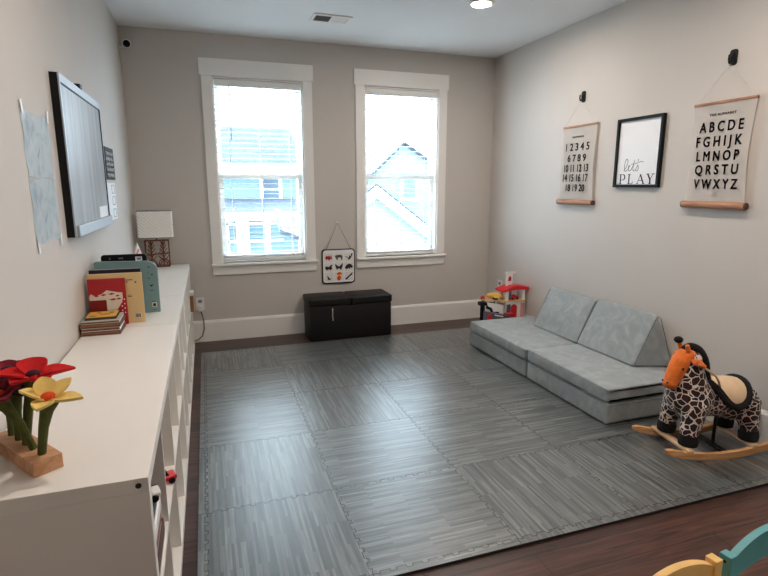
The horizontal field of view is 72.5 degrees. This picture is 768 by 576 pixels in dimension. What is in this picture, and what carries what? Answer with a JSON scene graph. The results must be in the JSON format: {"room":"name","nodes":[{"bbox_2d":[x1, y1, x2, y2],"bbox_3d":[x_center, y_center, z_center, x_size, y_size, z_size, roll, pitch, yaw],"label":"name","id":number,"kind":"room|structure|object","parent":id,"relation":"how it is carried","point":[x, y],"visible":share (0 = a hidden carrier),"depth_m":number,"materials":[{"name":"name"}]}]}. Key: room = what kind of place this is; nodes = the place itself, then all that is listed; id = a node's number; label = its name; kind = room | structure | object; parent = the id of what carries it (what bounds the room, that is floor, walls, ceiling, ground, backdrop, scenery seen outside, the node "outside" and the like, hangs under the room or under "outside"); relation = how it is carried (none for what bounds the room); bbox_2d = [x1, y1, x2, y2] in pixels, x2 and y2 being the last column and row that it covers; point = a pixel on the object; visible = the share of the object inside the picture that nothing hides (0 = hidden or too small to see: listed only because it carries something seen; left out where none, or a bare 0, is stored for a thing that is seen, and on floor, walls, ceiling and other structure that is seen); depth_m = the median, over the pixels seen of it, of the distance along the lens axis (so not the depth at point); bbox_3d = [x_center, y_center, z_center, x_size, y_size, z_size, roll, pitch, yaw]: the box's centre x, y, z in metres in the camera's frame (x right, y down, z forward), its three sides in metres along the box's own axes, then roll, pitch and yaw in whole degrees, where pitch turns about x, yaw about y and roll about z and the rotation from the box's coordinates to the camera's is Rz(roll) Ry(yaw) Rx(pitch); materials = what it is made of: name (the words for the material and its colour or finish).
{"room":"children's room","nodes":[
{"label":"children's room","id":0,"kind":"room"},
{"bbox_2d":[0,0,136,431],"bbox_3d":[-0.995,-0.114,0.992,0.100,2.659,7.523,-4,12,-18],"label":"wall","id":1,"kind":"structure","parent":0,"point":[44,301],"depth_m":2.05,"materials":[{"name":"beige paint"}]},
{"bbox_2d":[19,99,54,178],"bbox_3d":[-1.281,-0.540,1.940,0.005,0.263,0.342,-4,12,-18],"label":"drawing sheet","id":2,"kind":"object","parent":1,"relation":"attached to","point":[37,144],"visible":1,"depth_m":1.92,"materials":[{"name":"grey paper"}]},
{"bbox_2d":[29,178,62,253],"bbox_3d":[-1.280,-0.281,1.989,0.005,0.268,0.335,-4,12,-18],"label":"drawing sheet","id":3,"kind":"object","parent":1,"relation":"attached to","point":[46,223],"visible":1,"depth_m":1.97,"materials":[{"name":"grey paper"}]},
{"bbox_2d":[48,71,112,237],"bbox_3d":[-1.491,-0.644,2.622,0.048,0.702,0.894,-4,12,-18],"label":"whiteboard","id":4,"kind":"object","parent":1,"relation":"attached to","point":[77,122],"visible":1,"depth_m":2.43,"materials":[{"name":"black plastic"}]},
{"bbox_2d":[77,215,112,236],"bbox_3d":[-1.479,-0.327,2.697,0.018,0.050,0.878,-4,12,-18],"label":"tray","id":5,"kind":"object","parent":4,"relation":"on","point":[85,226],"depth_m":2.57,"materials":[{"name":"silver metal"}]},
{"bbox_2d":[103,146,115,179],"bbox_3d":[-1.781,-0.807,3.402,0.007,0.203,0.320,-4,12,-18],"label":"wall sign","id":6,"kind":"object","parent":1,"relation":"attached to","point":[108,153],"visible":1,"depth_m":3.38,"materials":[{"name":"black plastic"}]},
{"bbox_2d":[107,183,117,219],"bbox_3d":[-1.775,-0.567,3.424,0.002,0.235,0.290,-4,12,-18],"label":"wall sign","id":7,"kind":"object","parent":1,"relation":"attached to","point":[110,186],"visible":0.98,"depth_m":3.42,"materials":[{"name":"white paper"}]},
{"bbox_2d":[118,39,130,50],"bbox_3d":[-2.040,-1.906,4.102,0.120,0.085,0.075,0,11,1],"label":"security camera","id":8,"kind":"object","parent":1,"relation":"attached to","point":[126,43],"visible":1,"depth_m":4.08,"materials":[{"name":"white plastic"}]},
{"bbox_2d":[118,25,495,320],"bbox_3d":[-0.520,-0.899,5.004,3.412,2.659,0.120,-4,12,-18],"label":"wall","id":9,"kind":"structure","parent":0,"point":[161,79],"depth_m":4.83,"materials":[{"name":"beige paint"}]},
{"bbox_2d":[195,305,204,340],"bbox_3d":[-1.679,0.320,4.748,0.098,0.334,0.042,-4,12,-18],"label":"power cord","id":10,"kind":"object","parent":9,"relation":"attached to","point":[200,307],"visible":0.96,"depth_m":4.74,"materials":[{"name":"black plastic"}]},
{"bbox_2d":[196,298,204,309],"bbox_3d":[-1.666,0.145,4.745,0.070,0.114,0.008,-4,12,-18],"label":"wall outlet","id":11,"kind":"object","parent":9,"relation":"attached to","point":[199,301],"visible":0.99,"depth_m":4.74,"materials":[{"name":"white plastic"}]},
{"bbox_2d":[197,57,317,274],"bbox_3d":[-1.111,-1.058,4.743,0.974,1.847,0.170,-4,12,-18],"label":"window","id":12,"kind":"structure","parent":9,"relation":"in","point":[208,68],"depth_m":4.69,"materials":[{"name":"white paint"}]},
{"bbox_2d":[213,79,304,259],"bbox_3d":[-1.107,-1.042,4.734,0.738,1.561,0.061,-4,12,-18],"label":"window blind","id":13,"kind":"object","parent":12,"relation":"attached to","point":[226,83],"visible":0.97,"depth_m":4.69,"materials":[{"name":"white plastic"}]},
{"bbox_2d":[322,221,354,283],"bbox_3d":[-0.442,-0.343,5.063,0.328,0.606,0.022,-4,12,-18],"label":"plaque","id":14,"kind":"object","parent":9,"relation":"attached to","point":[338,265],"visible":1,"depth_m":5.08,"materials":[{"name":"white plastic"}]},
{"bbox_2d":[193,299,485,342],"bbox_3d":[-0.498,0.321,5.177,3.412,0.198,0.016,-4,12,-18],"label":"baseboard","id":15,"kind":"structure","parent":9,"relation":"attached to","point":[284,324],"depth_m":5.03,"materials":[{"name":"white paint"}]},
{"bbox_2d":[353,68,448,267],"bbox_3d":[0.162,-1.141,5.164,0.964,1.847,0.170,-4,12,-18],"label":"window","id":16,"kind":"structure","parent":9,"relation":"in","point":[361,77],"depth_m":5.13,"materials":[{"name":"white paint"}]},
{"bbox_2d":[365,88,436,255],"bbox_3d":[0.166,-1.116,5.157,0.728,1.579,0.061,-4,12,-18],"label":"window blind","id":17,"kind":"object","parent":16,"relation":"attached to","point":[368,91],"visible":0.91,"depth_m":5.11,"materials":[{"name":"grey plastic"}]},
{"bbox_2d":[104,0,626,57],"bbox_3d":[0.669,-1.576,1.278,3.612,0.100,7.523,-4,12,-18],"label":"ceiling","id":18,"kind":"structure","parent":0,"point":[434,26],"depth_m":3.99,"materials":[{"name":"white paint"}]},
{"bbox_2d":[309,12,352,24],"bbox_3d":[-0.405,-2.049,3.985,0.293,0.010,0.185,-4,12,-18],"label":"ceiling vent","id":19,"kind":"object","parent":18,"relation":"in","point":[316,17],"visible":1,"depth_m":3.97,"materials":[{"name":"white plastic"}]},
{"bbox_2d":[468,0,494,8],"bbox_3d":[0.680,-1.987,3.663,0.184,0.008,0.184,-4,12,-18],"label":"recessed light","id":20,"kind":"object","parent":18,"relation":"in","point":[478,4],"visible":1,"depth_m":3.65,"materials":[{"name":"white plastic"}]},
{"bbox_2d":[182,317,767,575],"bbox_3d":[0.669,1.132,1.807,3.612,0.100,7.523,-4,12,-18],"label":"floor","id":21,"kind":"structure","parent":0,"point":[647,545],"depth_m":2.12,"materials":[{"name":"brown wood"}]},
{"bbox_2d":[0,324,187,575],"bbox_3d":[-0.975,0.684,1.911,0.401,0.740,1.467,-4,12,-18],"label":"cube shelf","id":22,"kind":"object","parent":21,"relation":"on","point":[93,514],"visible":0.96,"depth_m":1.33,"materials":[{"name":"white laminate"}]},
{"bbox_2d":[0,430,63,477],"bbox_3d":[-0.894,0.406,1.306,0.245,0.037,0.066,8,13,34],"label":"stand","id":23,"kind":"object","parent":22,"relation":"on","point":[35,465],"visible":0.69,"depth_m":1.25,"materials":[{"name":"brown wood"}]},
{"bbox_2d":[0,359,19,435],"bbox_3d":[-0.966,0.283,1.358,0.069,0.186,0.080,-4,12,-18],"label":"flower","id":24,"kind":"object","parent":23,"relation":"on","point":[4,364],"visible":0.2,"depth_m":1.35,"materials":[{"name":"red fabric"}]},
{"bbox_2d":[0,378,24,440],"bbox_3d":[-0.913,0.301,1.322,0.142,0.161,0.134,-4,12,-18],"label":"flower","id":25,"kind":"object","parent":23,"relation":"on","point":[16,397],"visible":0.17,"depth_m":1.30,"materials":[{"name":"fabric"}]},
{"bbox_2d":[0,380,36,450],"bbox_3d":[-0.908,0.314,1.244,0.108,0.172,0.101,6,13,30],"label":"flower","id":26,"kind":"object","parent":23,"relation":"on","point":[7,408],"visible":0.88,"depth_m":1.25,"materials":[{"name":"fabric"}]},
{"bbox_2d":[0,357,75,445],"bbox_3d":[-0.853,0.284,1.289,0.165,0.211,0.101,-4,12,-18],"label":"flower","id":27,"kind":"object","parent":23,"relation":"on","point":[27,371],"visible":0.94,"depth_m":1.28,"materials":[{"name":"red fabric"}]},
{"bbox_2d":[18,377,82,455],"bbox_3d":[-0.776,0.306,1.229,0.112,0.190,0.087,-11,15,-44],"label":"flower","id":28,"kind":"object","parent":23,"relation":"on","point":[48,393],"visible":1,"depth_m":1.23,"materials":[{"name":"yellow fabric"}]},
{"bbox_2d":[80,321,125,336],"bbox_3d":[-1.311,0.191,2.451,0.165,0.018,0.163,-3,12,-17],"label":"book","id":29,"kind":"object","parent":22,"relation":"on","point":[110,332],"visible":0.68,"depth_m":2.38,"materials":[{"name":"brown paper"}]},
{"bbox_2d":[81,320,124,332],"bbox_3d":[-1.312,0.174,2.449,0.158,0.016,0.159,-4,12,-19],"label":"book","id":30,"kind":"object","parent":29,"relation":"on","point":[106,328],"visible":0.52,"depth_m":2.38,"materials":[{"name":"white paper"}]},
{"bbox_2d":[79,315,125,328],"bbox_3d":[-1.311,0.157,2.444,0.165,0.018,0.163,-4,12,-18],"label":"book","id":31,"kind":"object","parent":30,"relation":"on","point":[118,324],"visible":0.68,"depth_m":2.37,"materials":[{"name":"brown paper"}]},
{"bbox_2d":[80,312,123,324],"bbox_3d":[-1.312,0.142,2.443,0.158,0.012,0.159,-4,12,-19],"label":"book","id":32,"kind":"object","parent":31,"relation":"on","point":[118,319],"visible":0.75,"depth_m":2.38,"materials":[{"name":"beige paper"}]},
{"bbox_2d":[84,310,119,320],"bbox_3d":[-1.319,0.128,2.454,0.130,0.011,0.136,-4,12,-19],"label":"book","id":33,"kind":"object","parent":32,"relation":"on","point":[101,315],"visible":1,"depth_m":2.43,"materials":[{"name":"yellow paper"}]},
{"bbox_2d":[86,310,118,317],"bbox_3d":[-1.319,0.123,2.454,0.126,0.001,0.128,-4,12,-18],"label":"picture","id":34,"kind":"object","parent":33,"relation":"on","point":[101,314],"depth_m":2.45},
{"bbox_2d":[157,518,164,575],"bbox_3d":[-0.753,0.746,1.406,0.286,0.055,0.257,-4,12,-18],"label":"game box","id":35,"kind":"object","parent":22,"relation":"on","point":[162,531],"visible":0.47,"depth_m":1.47,"materials":[{"name":"cardboard"}]},
{"bbox_2d":[157,515,161,553],"bbox_3d":[-0.751,0.696,1.386,0.282,0.050,0.237,-4,12,-18],"label":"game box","id":36,"kind":"object","parent":35,"relation":"on","point":[158,537],"visible":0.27,"depth_m":1.45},
{"bbox_2d":[154,497,160,543],"bbox_3d":[-0.746,0.651,1.368,0.286,0.045,0.217,-4,12,-18],"label":"game box","id":37,"kind":"object","parent":36,"relation":"on","point":[158,509],"visible":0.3,"depth_m":1.43,"materials":[{"name":"white paper"}]},
{"bbox_2d":[151,484,157,521],"bbox_3d":[-0.745,0.606,1.349,0.282,0.050,0.197,-4,12,-18],"label":"game box","id":38,"kind":"object","parent":37,"relation":"on","point":[154,504],"visible":0.09,"depth_m":1.41,"materials":[{"name":"white cardboard"}]},
{"bbox_2d":[151,485,160,502],"bbox_3d":[-0.641,0.548,1.392,0.085,0.044,0.051,-7,13,-33],"label":"toy car","id":39,"kind":"object","parent":38,"relation":"on","point":[156,493],"visible":0.34,"depth_m":1.40,"materials":[{"name":"white plastic"}]},
{"bbox_2d":[160,533,164,573],"bbox_3d":[-0.753,0.764,1.410,0.284,0.019,0.255,-4,12,-18],"label":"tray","id":40,"kind":"object","parent":35,"relation":"on","point":[163,533],"depth_m":1.48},
{"bbox_2d":[165,469,176,483],"bbox_3d":[-0.782,0.664,1.840,0.095,0.049,0.057,-9,14,-38],"label":"toy car","id":41,"kind":"object","parent":22,"relation":"on","point":[171,475],"visible":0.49,"depth_m":1.84,"materials":[{"name":"red plastic"}]},
{"bbox_2d":[125,295,191,458],"bbox_3d":[-1.325,0.484,2.930,0.401,0.740,0.720,-4,12,-18],"label":"cube shelf","id":42,"kind":"object","parent":21,"relation":"on","point":[172,307],"visible":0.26,"depth_m":2.96,"materials":[{"name":"white laminate"}]},
{"bbox_2d":[87,278,128,323],"bbox_3d":[-1.333,0.068,2.529,0.164,0.230,0.014,-4,12,-18],"label":"picture book","id":43,"kind":"object","parent":42,"relation":"on","point":[109,294],"visible":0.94,"depth_m":2.52,"materials":[{"name":"red paper"}]},
{"bbox_2d":[89,290,122,310],"bbox_3d":[-1.337,0.063,2.521,0.144,0.105,0.001,-4,12,-18],"label":"picture","id":44,"kind":"object","parent":43,"relation":"attached to","point":[99,300],"depth_m":2.52},
{"bbox_2d":[89,268,140,273],"bbox_3d":[-1.333,0.035,2.615,0.230,0.262,0.013,-4,12,-18],"label":"picture book","id":45,"kind":"object","parent":42,"relation":"on","point":[126,270],"visible":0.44,"depth_m":2.58,"materials":[{"name":"black paper"}]},
{"bbox_2d":[86,272,145,322],"bbox_3d":[-1.305,0.052,2.554,0.242,0.252,0.014,-4,12,-18],"label":"picture book","id":46,"kind":"object","parent":42,"relation":"on","point":[133,280],"visible":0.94,"depth_m":2.57,"materials":[{"name":"beige paper"}]},
{"bbox_2d":[101,254,146,260],"bbox_3d":[-1.404,-0.033,2.856,0.223,0.302,0.023,-4,12,-18],"label":"book","id":47,"kind":"object","parent":42,"relation":"on","point":[119,257],"visible":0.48,"depth_m":2.82,"materials":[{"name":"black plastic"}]},
{"bbox_2d":[93,260,160,312],"bbox_3d":[-1.349,-0.004,2.759,0.298,0.283,0.028,-4,12,-18],"label":"book","id":48,"kind":"object","parent":42,"relation":"on","point":[149,270],"visible":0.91,"depth_m":2.77,"materials":[{"name":"teal"}]},
{"bbox_2d":[157,264,194,405],"bbox_3d":[-1.663,0.292,3.914,0.401,0.740,1.393,-4,12,-18],"label":"cube shelf","id":49,"kind":"object","parent":21,"relation":"on","point":[174,280],"visible":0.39,"depth_m":3.92,"materials":[{"name":"white laminate"}]},
{"bbox_2d":[134,243,141,253],"bbox_3d":[-1.615,-0.149,3.448,0.180,0.304,0.180,-4,12,-18],"label":"party hat","id":50,"kind":"object","parent":49,"relation":"on","point":[137,249],"visible":0.12,"depth_m":3.42,"materials":[{"name":"white paper"}]},
{"bbox_2d":[135,210,173,266],"bbox_3d":[-1.897,-0.411,4.360,0.273,0.468,0.123,-4,12,-18],"label":"table lamp","id":51,"kind":"object","parent":49,"relation":"on","point":[151,224],"visible":0.94,"depth_m":4.30,"materials":[{"name":"fabric"}]},
{"bbox_2d":[189,290,193,311],"bbox_3d":[-1.712,0.115,4.332,0.264,0.170,0.100,-4,12,-18],"label":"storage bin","id":52,"kind":"object","parent":49,"relation":"on","point":[191,292],"visible":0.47,"depth_m":4.33,"materials":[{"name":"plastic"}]},
{"bbox_2d":[303,289,391,341],"bbox_3d":[-0.349,0.251,5.021,0.802,0.394,0.326,-4,12,-18],"label":"storage bench","id":53,"kind":"object","parent":21,"relation":"on","point":[356,313],"visible":1,"depth_m":4.88,"materials":[{"name":"black leather"}]},
{"bbox_2d":[197,328,767,575],"bbox_3d":[0.298,0.738,3.530,2.912,0.012,2.964,-4,12,-18],"label":"floor mat","id":54,"kind":"object","parent":21,"relation":"on","point":[406,454],"visible":0.81,"depth_m":2.68,"materials":[{"name":"grey rubber"}]},
{"bbox_2d":[470,331,528,376],"bbox_3d":[1.210,0.498,4.372,0.650,0.134,0.878,-4,12,-18],"label":"foam block","id":55,"kind":"object","parent":54,"relation":"on","point":[517,363],"visible":0.3,"depth_m":4.19,"materials":[{"name":"grey fabric"}]},
{"bbox_2d":[470,316,577,358],"bbox_3d":[1.206,0.389,4.352,0.658,0.086,0.882,-4,12,-18],"label":"cushion","id":56,"kind":"object","parent":55,"relation":"on","point":[518,335],"visible":0.7,"depth_m":4.24,"materials":[{"name":"grey fabric"}]},
{"bbox_2d":[534,287,595,342],"bbox_3d":[1.488,0.210,4.191,0.234,0.325,0.633,-4,12,-18],"label":"pillow","id":57,"kind":"object","parent":56,"relation":"on","point":[565,314],"visible":0.69,"depth_m":4.18,"materials":[{"name":"grey fabric"}]},
{"bbox_2d":[478,271,528,319],"bbox_3d":[1.113,0.158,4.920,0.475,0.616,0.277,-4,12,-18],"label":"toy garage","id":58,"kind":"object","parent":54,"relation":"on","point":[505,307],"visible":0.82,"depth_m":4.88,"materials":[{"name":"white plastic"}]},
{"bbox_2d":[486,292,503,299],"bbox_3d":[1.040,0.073,4.912,0.151,0.063,0.154,8,14,35],"label":"plane","id":59,"kind":"object","parent":58,"relation":"on","point":[494,296],"visible":1,"depth_m":4.88,"materials":[{"name":"yellow plastic"}]},
{"bbox_2d":[511,294,518,299],"bbox_3d":[1.225,0.082,4.932,0.085,0.044,0.051,-2,11,-12],"label":"toy car","id":60,"kind":"object","parent":58,"relation":"on","point":[513,296],"visible":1,"depth_m":4.91,"materials":[{"name":"red plastic"}]},
{"bbox_2d":[527,361,663,423],"bbox_3d":[1.486,0.653,3.568,0.650,0.138,0.826,-4,12,-18],"label":"foam block","id":61,"kind":"object","parent":54,"relation":"on","point":[603,411],"visible":0.48,"depth_m":3.20,"materials":[{"name":"grey fabric"}]},
{"bbox_2d":[528,344,666,401],"bbox_3d":[1.484,0.539,3.545,0.655,0.092,0.826,-4,12,-18],"label":"cushion","id":62,"kind":"object","parent":61,"relation":"on","point":[609,379],"visible":0.7,"depth_m":3.36,"materials":[{"name":"grey fabric"}]},
{"bbox_2d":[578,299,670,365],"bbox_3d":[1.666,0.301,3.646,0.250,0.335,0.636,-4,12,-18],"label":"pillow","id":63,"kind":"object","parent":62,"relation":"on","point":[630,336],"visible":0.88,"depth_m":3.56,"materials":[{"name":"grey fabric"}]},
{"bbox_2d":[632,336,767,460],"bbox_3d":[1.727,0.558,2.797,0.633,0.622,0.296,-2,11,-8],"label":"giraffe","id":64,"kind":"object","parent":54,"relation":"on","point":[691,394],"visible":1,"depth_m":2.72,"materials":[{"name":"brown fabric"}]},
{"bbox_2d":[653,553,722,575],"bbox_3d":[0.747,0.941,1.173,0.326,0.518,0.300,-5,12,-24],"label":"child chair","id":65,"kind":"object","parent":21,"relation":"on","point":[712,565],"visible":1,"depth_m":1.27,"materials":[{"name":"orange paint"}]},
{"bbox_2d":[719,524,767,575],"bbox_3d":[1.064,0.913,1.314,0.326,0.518,0.300,-5,12,-26],"label":"child chair","id":66,"kind":"object","parent":21,"relation":"on","point":[753,547],"visible":1,"depth_m":1.35,"materials":[{"name":"teal paint"}]},
{"bbox_2d":[487,0,767,411],"bbox_3d":[2.333,-0.330,2.093,0.100,2.659,7.523,-4,12,-18],"label":"wall","id":67,"kind":"structure","parent":0,"point":[703,272],"depth_m":3.53,"materials":[{"name":"beige paint"}]},
{"bbox_2d":[579,91,585,102],"bbox_3d":[1.533,-1.483,4.057,0.043,0.084,0.044,-4,12,-18],"label":"wall hook","id":68,"kind":"object","parent":67,"relation":"attached to","point":[582,97],"visible":1,"depth_m":4.05,"materials":[{"name":"black plastic"}]},
{"bbox_2d":[556,101,598,205],"bbox_3d":[1.532,-1.060,4.135,0.042,0.796,0.433,-4,12,-18],"label":"scroll","id":69,"kind":"object","parent":68,"relation":"hanging from","point":[579,141],"visible":1,"depth_m":4.14,"materials":[{"name":"white paper"}]},
{"bbox_2d":[485,302,767,443],"bbox_3d":[2.280,0.883,2.304,0.016,0.198,7.307,-4,12,-18],"label":"baseboard","id":70,"kind":"structure","parent":67,"relation":"attached to","point":[763,426],"depth_m":2.87,"materials":[{"name":"white paint"}]},
{"bbox_2d":[612,113,666,187],"bbox_3d":[1.737,-0.927,3.577,0.026,0.470,0.404,-4,12,-18],"label":"framed print","id":71,"kind":"object","parent":67,"relation":"attached to","point":[640,140],"visible":1,"depth_m":3.56,"materials":[{"name":"black plastic"}]},
{"bbox_2d":[728,49,738,65],"bbox_3d":[1.927,-1.281,2.904,0.043,0.084,0.044,-4,12,-18],"label":"wall hook","id":72,"kind":"object","parent":67,"relation":"attached to","point":[733,56],"visible":1,"depth_m":2.90,"materials":[{"name":"black plastic"}]},
{"bbox_2d":[680,64,759,209],"bbox_3d":[1.923,-0.856,2.993,0.042,0.798,0.420,-4,12,-18],"label":"scroll","id":73,"kind":"object","parent":72,"relation":"hanging from","point":[722,130],"visible":1,"depth_m":2.99,"materials":[{"name":"white paper"}]},
{"label":"outside","id":74,"kind":"structure","parent":0,"visible":0},
{"bbox_3d":[-1.730,0.032,24.371,40.000,0.200,33.577,-4,12,-18],"label":"ground","id":75,"kind":"structure","parent":74,"visible":0},
{"bbox_2d":[220,127,298,254],"bbox_3d":[-5.677,-1.220,13.968,6.750,6.250,6.350,-4,12,-18],"label":"house","id":76,"kind":"structure","parent":75,"relation":"on","point":[253,227],"depth_m":13.42,"materials":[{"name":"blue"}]},
{"bbox_2d":[368,184,427,250],"bbox_3d":[0.247,-0.507,14.464,4.400,4.660,3.070,-4,12,-18],"label":"house","id":77,"kind":"structure","parent":75,"relation":"on","point":[405,221],"depth_m":12.78,"materials":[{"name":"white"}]},
{"bbox_2d":[367,142,428,223],"bbox_3d":[0.802,-2.224,19.626,5.700,6.050,3.200,-4,12,-18],"label":"house","id":78,"kind":"structure","parent":75,"relation":"on","point":[380,164],"depth_m":17.79,"materials":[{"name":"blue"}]},
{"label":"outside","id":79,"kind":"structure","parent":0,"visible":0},
{"bbox_2d":[272,207,298,239],"bbox_3d":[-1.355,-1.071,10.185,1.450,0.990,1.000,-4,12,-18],"label":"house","id":80,"kind":"structure","parent":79,"point":[285,229],"depth_m":9.92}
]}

